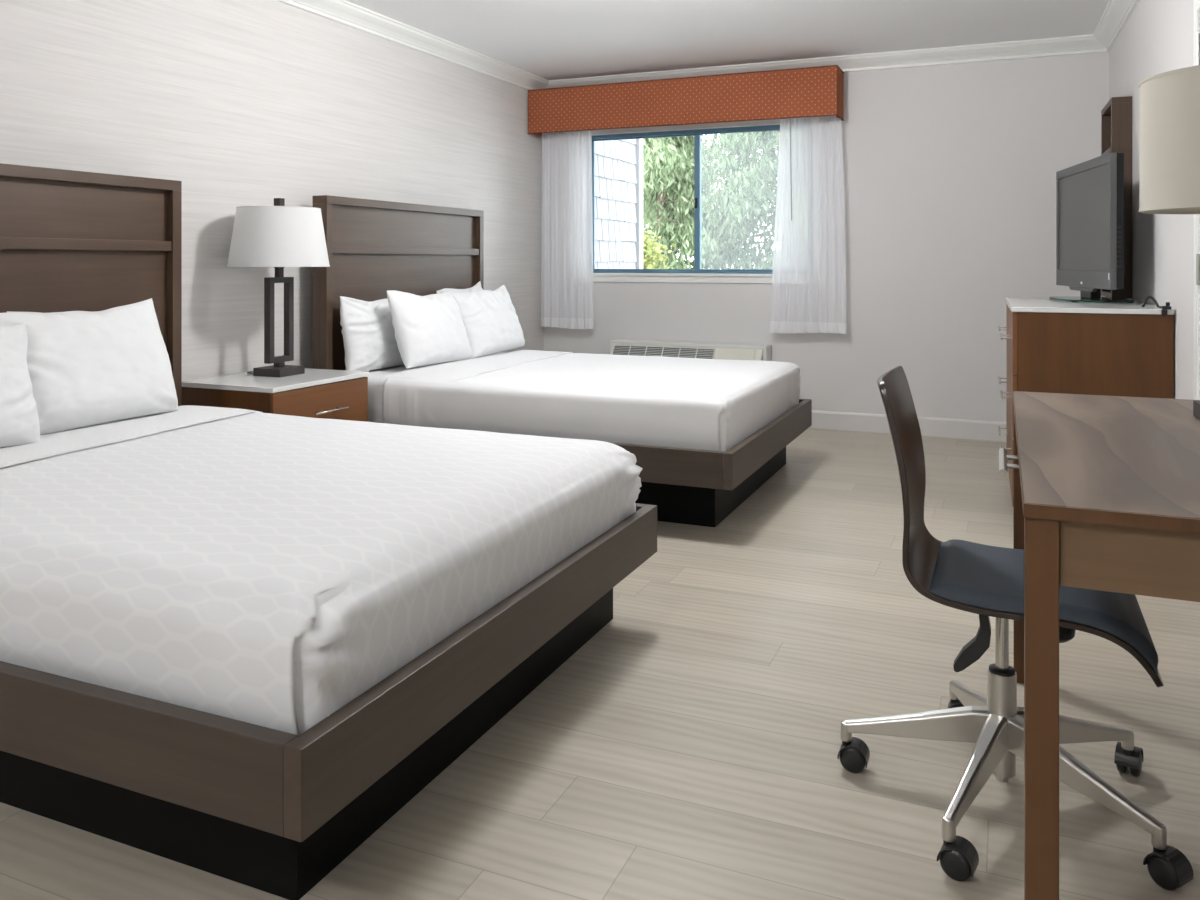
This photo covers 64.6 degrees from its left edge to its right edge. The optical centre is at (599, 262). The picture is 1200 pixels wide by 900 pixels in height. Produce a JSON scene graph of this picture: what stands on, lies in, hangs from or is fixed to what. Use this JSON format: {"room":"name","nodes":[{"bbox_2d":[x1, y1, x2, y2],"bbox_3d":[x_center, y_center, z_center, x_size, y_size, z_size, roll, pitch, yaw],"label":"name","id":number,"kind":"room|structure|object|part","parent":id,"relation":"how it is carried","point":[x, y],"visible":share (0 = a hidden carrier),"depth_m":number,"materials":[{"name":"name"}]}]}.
{"room":"hotel room","nodes":[
{"label":"hotel room","id":0,"kind":"room"},
{"bbox_2d":[0,0,543,380],"bbox_3d":[-2.240,-0.122,3.365,0.150,2.520,9.097,0,0,23],"label":"wall","id":1,"kind":"structure","parent":0,"point":[239,103],"depth_m":4.53,"materials":[{"name":"paint"}]},
{"bbox_2d":[276,0,548,89],"bbox_3d":[-2.134,-1.335,3.303,0.095,0.095,8.767,0,0,23],"label":"trim","id":2,"kind":"structure","parent":1,"relation":"attached to","point":[344,12],"depth_m":5.67,"materials":[{"name":"white paint"}]},
{"bbox_2d":[0,428,1199,899],"bbox_3d":[-0.244,1.213,2.501,4.500,0.150,9.097,0,0,23],"label":"floor","id":3,"kind":"structure","parent":0,"point":[688,749],"depth_m":2.22,"materials":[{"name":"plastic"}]},
{"bbox_2d":[182,368,368,421],"bbox_3d":[-1.440,0.826,4.273,0.566,0.624,0.636,0,0,23],"label":"nightstand","id":4,"kind":"object","parent":3,"relation":"on","point":[315,393],"visible":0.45,"depth_m":4.08,"materials":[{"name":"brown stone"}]},
{"bbox_2d":[227,198,329,376],"bbox_3d":[-1.468,0.111,4.345,0.446,0.807,0.446,0,0,23],"label":"table lamp","id":5,"kind":"object","parent":4,"relation":"on","point":[279,236],"visible":1,"depth_m":4.21,"materials":[{"name":"dark bronze metal"},{"name":"white lampshade fabric"}]},
{"bbox_3d":[-1.468,-0.114,4.345,0.444,0.268,0.444,0,0,23],"label":"lamp shade","id":6,"kind":"part","parent":5,"relation":"part of","materials":[{"name":"white fabric"}]},
{"bbox_3d":[-1.468,-0.244,4.345,0.366,0.007,0.366,0,0,23],"label":"shade trim","id":7,"kind":"part","parent":5,"relation":"part of","materials":[{"name":"white fabric"}]},
{"bbox_3d":[-1.468,0.017,4.345,0.446,0.007,0.446,0,0,23],"label":"shade trim","id":8,"kind":"part","parent":5,"relation":"part of","materials":[{"name":"white fabric"}]},
{"bbox_3d":[-1.468,0.262,4.345,0.034,0.388,0.156,0,0,23],"label":"open frame","id":9,"kind":"part","parent":5,"relation":"part of","materials":[{"name":"brown metal"}]},
{"bbox_3d":[-1.468,0.467,4.345,0.034,0.022,0.034,0,0,23],"label":"stem","id":10,"kind":"part","parent":5,"relation":"part of","materials":[{"name":"brown metal"}]},
{"bbox_3d":[-1.222,0.651,4.179,0.018,0.224,0.624,0,0,23],"label":"drawer","id":11,"kind":"part","parent":4,"relation":"part of","materials":[{"name":"brown wood"}]},
{"bbox_3d":[-1.191,0.653,4.184,0.038,0.010,0.215,0,0,23],"label":"handle","id":12,"kind":"part","parent":4,"relation":"part of","materials":[{"name":"silver metal"}]},
{"bbox_2d":[0,163,656,899],"bbox_3d":[-1.139,0.402,2.724,2.202,1.473,1.723,0,0,23],"label":"platform bed","id":13,"kind":"object","parent":3,"relation":"on","point":[236,644],"visible":0.98,"depth_m":1.93,"materials":[{"name":"white fabric"}]},
{"bbox_2d":[0,323,40,447],"bbox_3d":[-1.865,0.350,2.593,0.229,0.385,0.671,0,0,30],"label":"pillow","id":14,"kind":"object","parent":13,"relation":"on","point":[19,418],"visible":0.98,"depth_m":2.78,"materials":[{"name":"white fabric"}]},
{"bbox_2d":[7,311,98,312],"bbox_3d":[-1.849,0.357,3.469,0.173,0.402,0.629,0,0,23],"label":"pillow","id":15,"kind":"object","parent":13,"relation":"on","point":[7,311],"visible":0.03,"depth_m":3.42,"materials":[{"name":"white fabric"}]},
{"bbox_3d":[-2.113,0.392,3.164,0.048,1.373,1.607,0,0,23],"label":"headboard","id":16,"kind":"part","parent":13,"relation":"part of","materials":[{"name":"brown wood"}]},
{"bbox_3d":[-2.078,-0.066,3.148,0.027,0.041,1.597,0,0,23],"label":"rail","id":17,"kind":"part","parent":13,"relation":"part of","materials":[{"name":"brown wood"}]},
{"bbox_2d":[0,298,177,434],"bbox_3d":[-1.700,0.337,3.165,0.243,0.411,0.627,0,0,23],"label":"pillow","id":18,"kind":"object","parent":13,"relation":"on","point":[112,364],"visible":0.79,"depth_m":3.11,"materials":[{"name":"white fabric"}]},
{"bbox_3d":[-2.101,-0.314,3.159,0.090,0.042,1.689,0,0,23],"label":"rail","id":19,"kind":"part","parent":13,"relation":"part of","materials":[{"name":"brown wood"}]},
{"bbox_3d":[-1.447,0.841,1.938,2.070,0.146,0.036,0,0,23],"label":"rail","id":20,"kind":"part","parent":13,"relation":"part of","materials":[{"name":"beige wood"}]},
{"bbox_3d":[-1.774,0.422,3.913,0.090,1.431,0.045,0,0,23],"label":"frame post","id":21,"kind":"part","parent":13,"relation":"part of","materials":[{"name":"brown wood"}]},
{"bbox_2d":[0,412,642,735],"bbox_3d":[-0.927,0.674,2.586,1.679,0.260,1.551,0,0,23],"label":"duvet","id":22,"kind":"object","parent":13,"relation":"on","point":[290,575],"depth_m":1.96,"materials":[{"name":"white fabric"}]},
{"bbox_3d":[-1.135,0.683,2.676,2.027,0.244,1.524,0,0,23],"label":"mattress","id":23,"kind":"part","parent":13,"relation":"part of","materials":[{"name":"white fabric"}]},
{"bbox_3d":[-0.161,0.841,2.256,0.036,0.146,1.641,0,0,23],"label":"foot rail","id":24,"kind":"part","parent":13,"relation":"part of","materials":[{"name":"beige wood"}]},
{"bbox_3d":[-0.809,0.841,3.411,2.070,0.146,0.036,0,0,23],"label":"rail","id":25,"kind":"part","parent":13,"relation":"part of","materials":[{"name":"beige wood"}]},
{"bbox_2d":[313,195,811,526],"bbox_3d":[-0.153,0.402,5.002,2.202,1.473,1.656,0,0,23],"label":"platform bed","id":26,"kind":"object","parent":3,"relation":"on","point":[705,435],"visible":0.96,"depth_m":4.50,"materials":[{"name":"white fabric"}]},
{"bbox_3d":[-1.397,0.422,4.784,0.090,1.431,0.045,0,0,23],"label":"frame post","id":27,"kind":"part","parent":26,"relation":"part of","materials":[{"name":"brown wood"}]},
{"bbox_2d":[340,296,403,370],"bbox_3d":[-1.151,0.364,5.019,0.165,0.388,0.609,0,0,23],"label":"pillow","id":28,"kind":"object","parent":26,"relation":"on","point":[368,331],"visible":0.66,"depth_m":4.83,"materials":[{"name":"white fabric"}]},
{"bbox_3d":[-1.101,-0.314,5.470,0.090,0.042,1.539,0,0,23],"label":"rail","id":29,"kind":"part","parent":26,"relation":"part of","materials":[{"name":"brown wood"}]},
{"bbox_3d":[-1.113,0.392,5.475,0.048,1.373,1.457,0,0,23],"label":"headboard","id":30,"kind":"part","parent":26,"relation":"part of","materials":[{"name":"brown wood"}]},
{"bbox_3d":[-1.077,-0.066,5.459,0.027,0.041,1.447,0,0,23],"label":"rail","id":31,"kind":"part","parent":26,"relation":"part of","materials":[{"name":"brown wood"}]},
{"bbox_2d":[387,290,472,368],"bbox_3d":[-0.898,0.343,5.084,0.235,0.398,0.607,0,0,23],"label":"pillow","id":32,"kind":"object","parent":26,"relation":"on","point":[430,329],"visible":1,"depth_m":4.93,"materials":[{"name":"white fabric"}]},
{"bbox_3d":[-0.139,0.683,4.994,2.014,0.244,1.539,0,0,23],"label":"mattress","id":33,"kind":"part","parent":26,"relation":"part of","materials":[{"name":"white fabric"}]},
{"bbox_2d":[436,281,482,293],"bbox_3d":[-0.827,0.340,5.828,0.151,0.444,0.546,0,0,23],"label":"pillow","id":34,"kind":"object","parent":26,"relation":"on","point":[477,287],"visible":0.15,"depth_m":5.82,"materials":[{"name":"white fabric"}]},
{"bbox_3d":[-0.804,0.422,6.155,0.090,1.431,0.045,0,0,23],"label":"frame post","id":35,"kind":"part","parent":26,"relation":"part of","materials":[{"name":"brown wood"}]},
{"bbox_2d":[453,285,524,357],"bbox_3d":[-0.654,0.341,5.643,0.248,0.402,0.614,0,0,23],"label":"pillow","id":36,"kind":"object","parent":26,"relation":"on","point":[492,325],"visible":0.89,"depth_m":5.52,"materials":[{"name":"white fabric"}]},
{"bbox_2d":[382,353,800,451],"bbox_3d":[0.045,0.669,4.912,1.687,0.250,1.570,0,0,23],"label":"duvet","id":37,"kind":"object","parent":26,"relation":"on","point":[714,405],"depth_m":4.33,"materials":[{"name":"white fabric"}]},
{"bbox_3d":[-0.447,0.841,4.247,2.070,0.146,0.036,0,0,23],"label":"rail","id":38,"kind":"part","parent":26,"relation":"part of","materials":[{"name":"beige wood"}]},
{"bbox_3d":[0.841,0.841,4.572,0.036,0.146,1.656,0,0,23],"label":"foot rail","id":39,"kind":"part","parent":26,"relation":"part of","materials":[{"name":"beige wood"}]},
{"bbox_2d":[610,339,770,360],"bbox_3d":[0.619,0.856,6.745,1.157,0.565,0.233,0,0,23],"label":"air conditioner","id":40,"kind":"object","parent":3,"relation":"on","point":[705,350],"visible":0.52,"depth_m":6.67,"materials":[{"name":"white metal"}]},
{"bbox_2d":[612,344,715,358],"bbox_3d":[0.442,0.636,6.730,0.761,0.082,0.066,0,0,23],"label":"grille","id":41,"kind":"object","parent":40,"relation":"attached to","point":[705,351],"depth_m":6.73,"materials":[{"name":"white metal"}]},
{"bbox_2d":[837,366,1193,889],"bbox_3d":[0.844,0.691,2.018,0.659,0.890,0.669,0,0,23],"label":"office chair","id":42,"kind":"object","parent":3,"relation":"on","point":[986,581],"visible":0.84,"depth_m":1.96,"materials":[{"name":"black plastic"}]},
{"bbox_2d":[837,737,869,767],"bbox_3d":[0.570,1.097,2.133,0.065,0.042,0.047,0,0,23],"label":"hood","id":43,"kind":"object","parent":42,"relation":"attached to","point":[854,752],"depth_m":2.12,"materials":[{"name":"black plastic"}]},
{"bbox_3d":[0.696,1.014,2.089,0.324,0.124,0.044,0,0,23],"label":"arm","id":44,"kind":"part","parent":42,"relation":"part of","materials":[{"name":"metal"}]},
{"bbox_2d":[948,699,963,708],"bbox_3d":[0.889,1.097,2.337,0.065,0.042,0.047,0,0,23],"label":"hood","id":45,"kind":"object","parent":42,"relation":"attached to","point":[953,703],"depth_m":2.33,"materials":[{"name":"black plastic"}]},
{"bbox_2d":[937,835,978,876],"bbox_3d":[0.664,1.097,1.763,0.065,0.042,0.047,0,0,33],"label":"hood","id":46,"kind":"object","parent":42,"relation":"attached to","point":[958,857],"depth_m":1.75,"materials":[{"name":"black plastic"}]},
{"bbox_3d":[0.866,1.014,2.195,0.042,0.124,0.324,0,0,3],"label":"arm","id":47,"kind":"part","parent":42,"relation":"part of","materials":[{"name":"metal"}]},
{"bbox_3d":[0.772,0.775,1.968,0.072,0.135,0.065,0,0,23],"label":"height lever","id":48,"kind":"part","parent":42,"relation":"part of","materials":[{"name":"black plastic"}]},
{"bbox_3d":[0.745,1.014,1.887,0.042,0.124,0.324,0,0,39],"label":"arm","id":49,"kind":"part","parent":42,"relation":"part of","materials":[{"name":"metal"}]},
{"bbox_3d":[0.930,0.734,1.968,0.099,0.084,0.082,0,0,23],"label":"tension knob","id":50,"kind":"part","parent":42,"relation":"part of","materials":[{"name":"black plastic"}]},
{"bbox_3d":[1.024,1.014,2.065,0.324,0.124,0.042,0,0,-15],"label":"arm","id":51,"kind":"part","parent":42,"relation":"part of","materials":[{"name":"metal"}]},
{"bbox_3d":[0.949,1.014,1.875,0.042,0.124,0.324,0,0,-33],"label":"arm","id":52,"kind":"part","parent":42,"relation":"part of","materials":[{"name":"metal"}]},
{"bbox_2d":[1114,742,1143,769],"bbox_3d":[1.178,1.097,2.115,0.047,0.042,0.065,0,0,38],"label":"hood","id":53,"kind":"object","parent":42,"relation":"attached to","point":[1127,755],"depth_m":2.10,"materials":[{"name":"black plastic"}]},
{"bbox_2d":[1143,845,1193,887],"bbox_3d":[1.038,1.097,1.736,0.047,0.042,0.065,0,0,-32],"label":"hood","id":54,"kind":"object","parent":42,"relation":"attached to","point":[1167,865],"depth_m":1.72,"materials":[{"name":"black plastic"}]},
{"bbox_2d":[998,298,1174,505],"bbox_3d":[2.222,0.664,4.464,0.640,0.948,1.170,0,0,22],"label":"dresser","id":55,"kind":"object","parent":3,"relation":"on","point":[1053,345],"visible":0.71,"depth_m":3.93,"materials":[{"name":"brown wood"}]},
{"bbox_3d":[2.055,0.860,4.844,0.044,0.011,0.240,0,0,22],"label":"handle","id":56,"kind":"part","parent":55,"relation":"part of","materials":[{"name":"silver metal"}]},
{"bbox_3d":[2.055,0.601,4.844,0.044,0.011,0.240,0,0,22],"label":"handle","id":57,"kind":"part","parent":55,"relation":"part of","materials":[{"name":"silver metal"}]},
{"bbox_3d":[1.838,0.601,4.307,0.044,0.011,0.240,0,0,22],"label":"handle","id":58,"kind":"part","parent":55,"relation":"part of","materials":[{"name":"silver metal"}]},
{"bbox_3d":[1.838,0.338,4.307,0.044,0.011,0.240,0,0,22],"label":"handle","id":59,"kind":"part","parent":55,"relation":"part of","materials":[{"name":"silver metal"}]},
{"bbox_3d":[2.084,0.895,4.832,0.020,0.286,0.576,0,0,22],"label":"drawer","id":60,"kind":"part","parent":55,"relation":"part of","materials":[{"name":"brown wood"}]},
{"bbox_3d":[2.084,0.615,4.832,0.020,0.262,0.576,0,0,22],"label":"drawer","id":61,"kind":"part","parent":55,"relation":"part of","materials":[{"name":"brown wood"}]},
{"bbox_3d":[2.084,0.346,4.832,0.020,0.264,0.576,0,0,22],"label":"drawer","id":62,"kind":"part","parent":55,"relation":"part of","materials":[{"name":"brown wood"}]},
{"bbox_3d":[1.868,0.895,4.295,0.020,0.286,0.576,0,0,22],"label":"drawer","id":63,"kind":"part","parent":55,"relation":"part of","materials":[{"name":"brown wood"}]},
{"bbox_3d":[1.868,0.615,4.295,0.020,0.262,0.576,0,0,22],"label":"drawer","id":64,"kind":"part","parent":55,"relation":"part of","materials":[{"name":"brown wood"}]},
{"bbox_3d":[1.868,0.346,4.295,0.020,0.264,0.576,0,0,22],"label":"drawer","id":65,"kind":"part","parent":55,"relation":"part of","materials":[{"name":"brown wood"}]},
{"bbox_2d":[1049,152,1133,302],"bbox_3d":[2.422,-0.151,4.698,0.310,0.682,0.936,0,0,12],"label":"television","id":66,"kind":"object","parent":55,"relation":"on","point":[1090,194],"visible":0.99,"depth_m":4.55,"materials":[{"name":"black plastic"}]},
{"bbox_2d":[1142,296,1171,314],"bbox_3d":[2.276,0.175,3.867,0.061,0.072,0.173,0,0,1],"label":"power cord","id":67,"kind":"object","parent":55,"relation":"on","point":[1167,307],"visible":1,"depth_m":3.80,"materials":[{"name":"black plastic"}]},
{"bbox_2d":[999,391,1199,899],"bbox_3d":[1.141,0.747,1.902,0.632,0.783,1.322,0,0,23],"label":"writing desk","id":68,"kind":"object","parent":3,"relation":"on","point":[1106,489],"visible":0.97,"depth_m":1.40,"materials":[{"name":"brown wood"}]},
{"bbox_3d":[0.874,0.426,2.021,0.046,0.017,0.240,0,0,23],"label":"handle","id":69,"kind":"part","parent":68,"relation":"part of","materials":[{"name":"silver metal"}]},
{"bbox_3d":[1.151,0.757,2.585,0.046,0.762,0.046,0,0,23],"label":"leg","id":70,"kind":"part","parent":68,"relation":"part of","materials":[{"name":"brown wood"}]},
{"bbox_3d":[0.660,0.757,1.420,0.046,0.762,0.046,0,0,23],"label":"leg","id":71,"kind":"part","parent":68,"relation":"part of","materials":[{"name":"brown wood"}]},
{"bbox_2d":[1139,65,1199,419],"bbox_3d":[1.413,-0.051,2.093,0.392,0.811,0.392,0,0,22],"label":"table lamp","id":72,"kind":"object","parent":68,"relation":"on","point":[1169,100],"visible":1,"depth_m":2.04,"materials":[{"name":"cream fabric"},{"name":"dark bronze metal"}]},
{"bbox_3d":[1.413,-0.408,2.093,0.392,0.007,0.392,0,0,22],"label":"shade trim","id":73,"kind":"part","parent":72,"relation":"part of","materials":[{"name":"beige fabric"}]},
{"bbox_3d":[1.413,-0.119,2.093,0.392,0.007,0.392,0,0,22],"label":"shade trim","id":74,"kind":"part","parent":72,"relation":"part of","materials":[{"name":"beige fabric"}]},
{"bbox_3d":[1.413,-0.263,2.093,0.390,0.296,0.390,0,0,22],"label":"lamp shade","id":75,"kind":"part","parent":72,"relation":"part of","materials":[{"name":"beige fabric"}]},
{"bbox_2d":[346,0,1109,79],"bbox_3d":[-0.244,-1.457,2.501,4.500,0.150,9.097,0,0,23],"label":"ceiling","id":76,"kind":"structure","parent":0,"point":[546,39],"depth_m":5.62,"materials":[{"name":"paint"}]},
{"bbox_2d":[544,52,1108,421],"bbox_3d":[1.429,-0.122,6.635,3.988,2.520,0.180,0,0,23],"label":"wall","id":77,"kind":"structure","parent":0,"point":[949,170],"depth_m":6.22,"materials":[{"name":"grey paint"}]},
{"bbox_2d":[528,65,843,136],"bbox_3d":[0.556,-1.120,6.750,2.270,0.329,0.270,0,0,23],"label":"window valance","id":78,"kind":"object","parent":77,"relation":"attached to","point":[817,91],"visible":0.97,"depth_m":6.58,"materials":[{"name":"orange fabric"}]},
{"bbox_2d":[592,119,779,282],"bbox_3d":[0.689,-0.440,6.899,1.840,1.175,0.133,0,0,23],"label":"window","id":79,"kind":"structure","parent":77,"relation":"in","point":[696,275],"depth_m":6.91,"materials":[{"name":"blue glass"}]},
{"bbox_3d":[0.338,-0.437,7.103,0.871,1.000,0.022,0,0,23],"label":"fixed sash","id":80,"kind":"part","parent":79,"relation":"part of","materials":[{"name":"clear glass"}]},
{"bbox_3d":[0.675,0.115,6.867,1.790,0.067,0.063,0,0,23],"label":"sill","id":81,"kind":"part","parent":79,"relation":"part of","materials":[{"name":"white paint"}]},
{"bbox_3d":[0.678,-0.473,6.874,1.840,1.108,0.047,0,0,23],"label":"casing","id":82,"kind":"part","parent":79,"relation":"part of","materials":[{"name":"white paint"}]},
{"bbox_3d":[1.078,-0.437,6.750,0.845,1.000,0.026,0,0,23],"label":"sliding sash","id":83,"kind":"part","parent":79,"relation":"part of","materials":[{"name":"clear glass"}]},
{"bbox_2d":[547,34,1107,87],"bbox_3d":[1.319,-1.335,6.533,3.868,0.095,0.095,0,0,23],"label":"trim","id":84,"kind":"structure","parent":77,"relation":"attached to","point":[1081,44],"depth_m":6.24,"materials":[{"name":"white paint"}]},
{"bbox_2d":[809,410,1005,441],"bbox_3d":[1.335,1.077,6.570,3.868,0.122,0.014,0,0,23],"label":"baseboard","id":85,"kind":"structure","parent":77,"relation":"attached to","point":[846,421],"depth_m":6.22,"materials":[{"name":"paint"}]},
{"bbox_3d":[0.590,-1.233,6.834,2.220,0.022,0.117,0,0,23],"label":"track","id":86,"kind":"object","parent":77,"relation":"attached to","visible":0},
{"bbox_2d":[541,130,593,328],"bbox_3d":[-0.246,-0.361,7.132,0.444,1.721,0.031,0,0,23],"label":"sheer curtain","id":87,"kind":"object","parent":86,"relation":"hanging from","point":[567,292],"visible":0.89,"depth_m":7.13,"materials":[{"name":"white fabric"}]},
{"bbox_2d":[769,116,845,333],"bbox_3d":[1.395,-0.369,6.402,0.517,1.706,0.069,0,0,23],"label":"sheer curtain","id":88,"kind":"object","parent":86,"relation":"hanging from","point":[808,294],"visible":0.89,"depth_m":6.42,"materials":[{"name":"white fabric"}]},
{"bbox_2d":[1109,0,1193,399],"bbox_3d":[1.534,-0.122,1.732,0.120,2.520,9.103,0,0,22],"label":"wall","id":89,"kind":"structure","parent":0,"point":[1157,37],"depth_m":4.10,"materials":[{"name":"grey paint"}]},
{"bbox_2d":[1101,96,1131,298],"bbox_3d":[2.789,-0.335,5.133,0.095,1.045,0.470,0,0,22],"label":"wall shelf","id":90,"kind":"object","parent":89,"relation":"attached to","point":[1116,116],"visible":0.56,"depth_m":4.91,"materials":[{"name":"brown wood"}]},
{"bbox_3d":[2.789,-0.841,5.133,0.095,0.032,0.470,0,0,22],"label":"panel","id":91,"kind":"part","parent":90,"relation":"part of","materials":[{"name":"brown wood"}]},
{"bbox_2d":[1093,0,1139,51],"bbox_3d":[1.429,-1.335,1.761,0.095,0.095,8.772,0,0,22],"label":"trim","id":92,"kind":"structure","parent":89,"relation":"attached to","point":[1117,13],"depth_m":5.23,"materials":[{"name":"white paint"}]},
{"bbox_2d":[1194,0,1199,399],"bbox_3d":[1.956,0.092,2.959,0.126,2.092,1.009,0,0,23],"label":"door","id":93,"kind":"structure","parent":89,"relation":"in","point":[1196,2],"depth_m":3.37,"materials":[{"name":"white paint"}]},
{"label":"outside","id":94,"kind":"structure","parent":0,"visible":0},
{"bbox_3d":[15.021,4.238,30.475,70.000,0.200,52.133,0,0,23],"label":"ground","id":95,"kind":"structure","parent":94,"visible":0},
{"bbox_2d":[643,220,674,268],"bbox_3d":[0.382,1.783,12.504,2.289,4.719,2.604,0,0,-9],"label":"shrub","id":96,"kind":"object","parent":95,"relation":"on","point":[649,247],"visible":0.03,"depth_m":12.36,"materials":[{"name":"green plant"}]},
{"bbox_2d":[643,140,726,261],"bbox_3d":[1.523,-0.087,21.278,5.992,8.455,4.578,0,0,28],"label":"tree","id":97,"kind":"object","parent":95,"relation":"on","point":[707,164],"visible":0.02,"depth_m":20.75,"materials":[{"name":"green plant"}]},
{"bbox_2d":[643,135,756,268],"bbox_3d":[0.839,-0.184,14.608,4.427,8.695,4.536,0,0,23],"label":"tree","id":98,"kind":"object","parent":95,"relation":"on","point":[662,179],"visible":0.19,"depth_m":14.27,"materials":[{"name":"green plant"}]},
{"bbox_2d":[670,130,779,273],"bbox_3d":[3.018,-0.507,14.385,4.568,9.294,4.513,0,0,-34],"label":"tree","id":99,"kind":"object","parent":95,"relation":"on","point":[750,187],"visible":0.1,"depth_m":14.08,"materials":[{"name":"green plant"}]},
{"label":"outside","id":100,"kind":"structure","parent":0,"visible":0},
{"bbox_2d":[595,139,642,268],"bbox_3d":[-1.001,0.838,8.369,2.550,6.600,1.063,0,0,23],"label":"shingled wing","id":101,"kind":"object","parent":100,"point":[618,163],"visible":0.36,"depth_m":7.90}
]}

